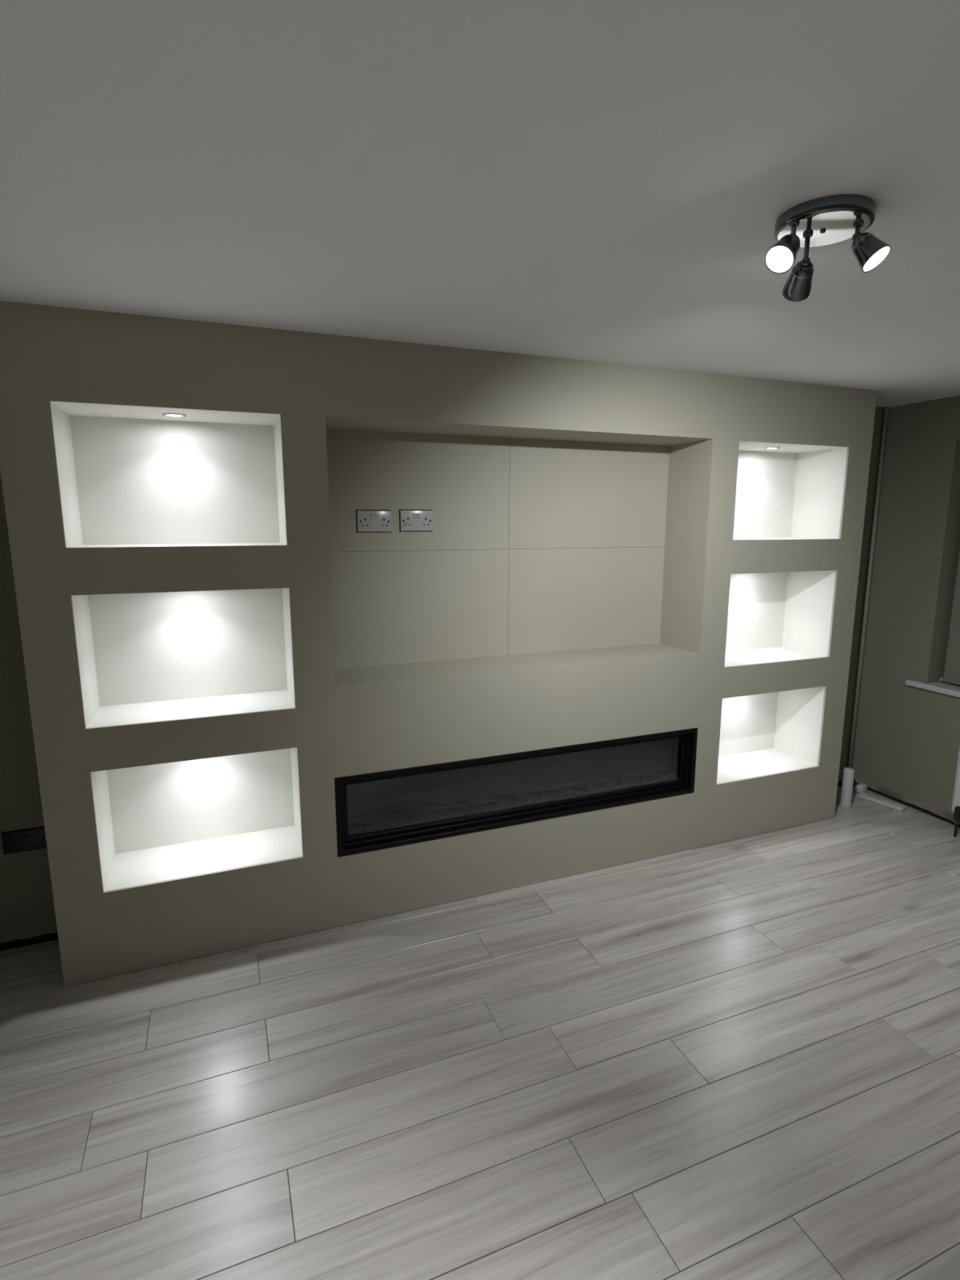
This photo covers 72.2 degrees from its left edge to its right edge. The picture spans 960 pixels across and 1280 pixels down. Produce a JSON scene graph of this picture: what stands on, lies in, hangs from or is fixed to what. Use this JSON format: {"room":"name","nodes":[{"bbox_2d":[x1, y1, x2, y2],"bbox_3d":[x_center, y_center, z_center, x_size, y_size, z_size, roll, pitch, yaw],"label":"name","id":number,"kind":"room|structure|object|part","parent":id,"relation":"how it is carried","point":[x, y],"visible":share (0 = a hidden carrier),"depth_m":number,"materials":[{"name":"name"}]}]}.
{"room":"living room","nodes":[
{"label":"living room","id":0,"kind":"room"},
{"bbox_2d":[0,406,884,948],"bbox_3d":[0.090,-0.074,3.369,5.040,2.408,0.200,-4,11,-21],"label":"wall","id":1,"kind":"structure","parent":0,"point":[27,907],"depth_m":2.64,"materials":[{"name":"paint"}]},
{"bbox_2d":[0,826,47,854],"bbox_3d":[-1.825,0.805,2.639,0.156,0.095,0.016,-4,11,-21],"label":"double socket","id":2,"kind":"object","parent":1,"relation":"attached to","point":[32,838],"visible":0.84,"depth_m":2.64,"materials":[{"name":"black plastic"}]},
{"bbox_2d":[19,834,24,839],"bbox_3d":[-1.830,0.786,2.630,0.014,0.023,0.007,-4,11,-21],"label":"rocker switch","id":3,"kind":"object","parent":2,"relation":"attached to","point":[21,836],"depth_m":2.63,"materials":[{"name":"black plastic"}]},
{"bbox_2d":[24,833,29,839],"bbox_3d":[-1.814,0.785,2.636,0.014,0.023,0.007,-4,11,-21],"label":"rocker switch","id":4,"kind":"object","parent":2,"relation":"attached to","point":[26,835],"depth_m":2.63,"materials":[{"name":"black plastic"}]},
{"bbox_2d":[847,406,888,767],"bbox_3d":[2.441,-0.218,4.159,0.024,2.400,0.025,-4,11,-21],"label":"pipe","id":5,"kind":"object","parent":1,"relation":"attached to","point":[886,408],"visible":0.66,"depth_m":4.13,"materials":[{"name":"grey metal"}]},
{"bbox_2d":[0,783,959,1279],"bbox_3d":[1.017,1.550,1.410,5.540,0.120,5.096,-4,11,-21],"label":"floor","id":6,"kind":"structure","parent":0,"point":[739,1059],"depth_m":2.03,"materials":[{"name":"grey"}]},
{"bbox_2d":[0,300,877,986],"bbox_3d":[0.203,-0.034,3.123,3.922,2.400,0.346,-4,11,-21],"label":"wall","id":7,"kind":"structure","parent":6,"relation":"on","point":[212,639],"depth_m":2.83,"materials":[{"name":"beige paint"}]},
{"bbox_2d":[161,413,186,417],"bbox_3d":[-1.130,-0.830,2.433,0.082,0.004,0.082,-4,11,-21],"label":"recessed light","id":8,"kind":"object","parent":7,"relation":"in","point":[168,415],"visible":1,"depth_m":2.43,"materials":[{"name":"white glass"}]},
{"bbox_2d":[355,509,391,532],"bbox_3d":[-0.470,-0.528,2.925,0.157,0.099,0.016,-4,11,-21],"label":"double socket","id":9,"kind":"object","parent":7,"relation":"attached to","point":[366,521],"visible":1,"depth_m":2.92,"materials":[{"name":"silver"}]},
{"bbox_2d":[370,513,374,519],"bbox_3d":[-0.475,-0.547,2.915,0.014,0.023,0.007,-4,11,-21],"label":"rocker switch","id":10,"kind":"object","parent":9,"relation":"attached to","point":[372,515],"depth_m":2.91,"materials":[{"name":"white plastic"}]},
{"bbox_2d":[399,509,432,531],"bbox_3d":[-0.288,-0.543,2.995,0.157,0.099,0.016,-4,11,-21],"label":"double socket","id":11,"kind":"object","parent":7,"relation":"attached to","point":[410,520],"visible":1,"depth_m":2.99,"materials":[{"name":"silver"}]},
{"bbox_3d":[-0.283,-0.669,2.990,0.904,0.520,0.010,-4,11,-21],"label":"panel","id":12,"kind":"part","parent":7,"relation":"part of","materials":[{"name":"beige paint"}]},
{"bbox_3d":[-0.283,-0.154,3.081,0.904,0.524,0.010,-4,11,-21],"label":"panel","id":13,"kind":"part","parent":7,"relation":"part of","materials":[{"name":"beige paint"}]},
{"bbox_2d":[334,728,697,857],"bbox_3d":[0.225,0.669,3.172,1.850,0.351,0.199,-4,11,-21],"label":"electric fireplace","id":14,"kind":"object","parent":7,"relation":"attached to","point":[386,809],"visible":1,"depth_m":3.08,"materials":[{"name":"black glass"}]},
{"bbox_3d":[0.563,-0.212,3.410,0.912,0.524,0.010,-4,11,-21],"label":"panel","id":15,"kind":"part","parent":7,"relation":"part of","materials":[{"name":"beige paint"}]},
{"bbox_3d":[0.563,-0.728,3.318,0.912,0.520,0.010,-4,11,-21],"label":"panel","id":16,"kind":"part","parent":7,"relation":"part of","materials":[{"name":"beige paint"}]},
{"bbox_2d":[764,447,780,449],"bbox_3d":[1.552,-1.018,3.497,0.082,0.004,0.082,-4,11,-21],"label":"recessed light","id":17,"kind":"object","parent":7,"relation":"in","point":[766,448],"visible":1,"depth_m":3.50,"materials":[{"name":"white glass"}]},
{"bbox_2d":[840,767,854,808],"bbox_3d":[2.244,0.901,4.021,0.062,0.245,0.062,-4,11,-21],"label":"router","id":18,"kind":"object","parent":6,"relation":"on","point":[846,791],"visible":1,"depth_m":4.00,"materials":[{"name":"grey plastic"}]},
{"bbox_2d":[854,783,867,793],"bbox_3d":[2.463,0.957,4.245,0.084,0.056,0.052,-6,12,-30],"label":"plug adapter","id":19,"kind":"object","parent":6,"relation":"on","point":[860,788],"visible":0.94,"depth_m":4.22,"materials":[{"name":"white plastic"}]},
{"bbox_2d":[852,792,906,811],"bbox_3d":[2.409,1.007,4.048,0.232,0.026,0.297,-7,12,-33],"label":"lead","id":20,"kind":"object","parent":6,"relation":"on","point":[870,797],"visible":0.84,"depth_m":4.06,"materials":[{"name":"white plastic"}]},
{"bbox_2d":[0,0,959,407],"bbox_3d":[1.017,-0.922,0.972,5.540,0.100,5.096,-4,11,-21],"label":"ceiling","id":21,"kind":"structure","parent":0,"point":[609,181],"depth_m":1.29,"materials":[{"name":"white paint"}]},
{"bbox_2d":[764,194,891,302],"bbox_3d":[0.762,-0.885,1.509,0.272,0.161,0.205,-1,10,-5],"label":"ceiling spotlight","id":22,"kind":"object","parent":21,"relation":"attached to","point":[833,219],"visible":1,"depth_m":1.46,"materials":[{"name":"black metal"}]},
{"bbox_3d":[0.699,-0.911,1.468,0.022,0.035,0.022,-4,11,-21],"label":"stem","id":23,"kind":"part","parent":22,"relation":"part of","materials":[{"name":"black metal"}]},
{"bbox_3d":[0.757,-0.908,1.524,0.022,0.062,0.022,-4,11,-21],"label":"stem","id":24,"kind":"part","parent":22,"relation":"part of","materials":[{"name":"black metal"}]},
{"bbox_3d":[0.783,-0.935,1.502,0.190,0.001,0.190,-4,11,-21],"label":"plate","id":25,"kind":"part","parent":22,"relation":"part of","materials":[{"name":"silver metal"}]},
{"bbox_3d":[0.783,-0.950,1.500,0.205,0.030,0.205,-4,11,-21],"label":"plate","id":26,"kind":"part","parent":22,"relation":"part of","materials":[{"name":"black metal"}]},
{"bbox_3d":[0.844,-0.915,1.470,0.022,0.029,0.022,-4,11,-21],"label":"stem","id":27,"kind":"part","parent":22,"relation":"part of","materials":[{"name":"black metal"}]},
{"bbox_2d":[851,395,959,826],"bbox_3d":[3.426,0.151,2.101,0.220,2.408,4.646,-4,11,-21],"label":"wall","id":28,"kind":"structure","parent":0,"point":[907,743],"depth_m":3.91,"materials":[{"name":"paint"}]},
{"bbox_2d":[905,679,959,697],"bbox_3d":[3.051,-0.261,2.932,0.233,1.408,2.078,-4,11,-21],"label":"windowsill","id":29,"kind":"structure","parent":28,"relation":"in","point":[951,689],"depth_m":3.82,"materials":[{"name":"white"}]},
{"bbox_3d":[3.039,0.416,3.043,0.150,0.026,1.868,-4,11,-21],"label":"sill","id":30,"kind":"part","parent":29,"relation":"part of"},
{"bbox_2d":[939,551,959,684],"bbox_3d":[3.045,-0.284,2.935,0.052,1.366,1.798,-4,11,-21],"label":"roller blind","id":31,"kind":"object","parent":28,"relation":"attached to","point":[952,670],"visible":1,"depth_m":3.79,"materials":[{"name":"grey fabric"}]},
{"bbox_2d":[951,748,959,836],"bbox_3d":[2.921,0.935,3.041,0.140,0.520,1.384,-4,11,-21],"label":"radiator","id":32,"kind":"object","parent":28,"relation":"attached to","point":[956,799],"visible":1,"depth_m":3.64,"materials":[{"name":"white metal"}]},
{"bbox_3d":[2.924,0.876,3.028,0.081,0.400,1.378,-4,11,-21],"label":"panel","id":33,"kind":"part","parent":32,"relation":"part of","materials":[{"name":"white metal"}]}
]}

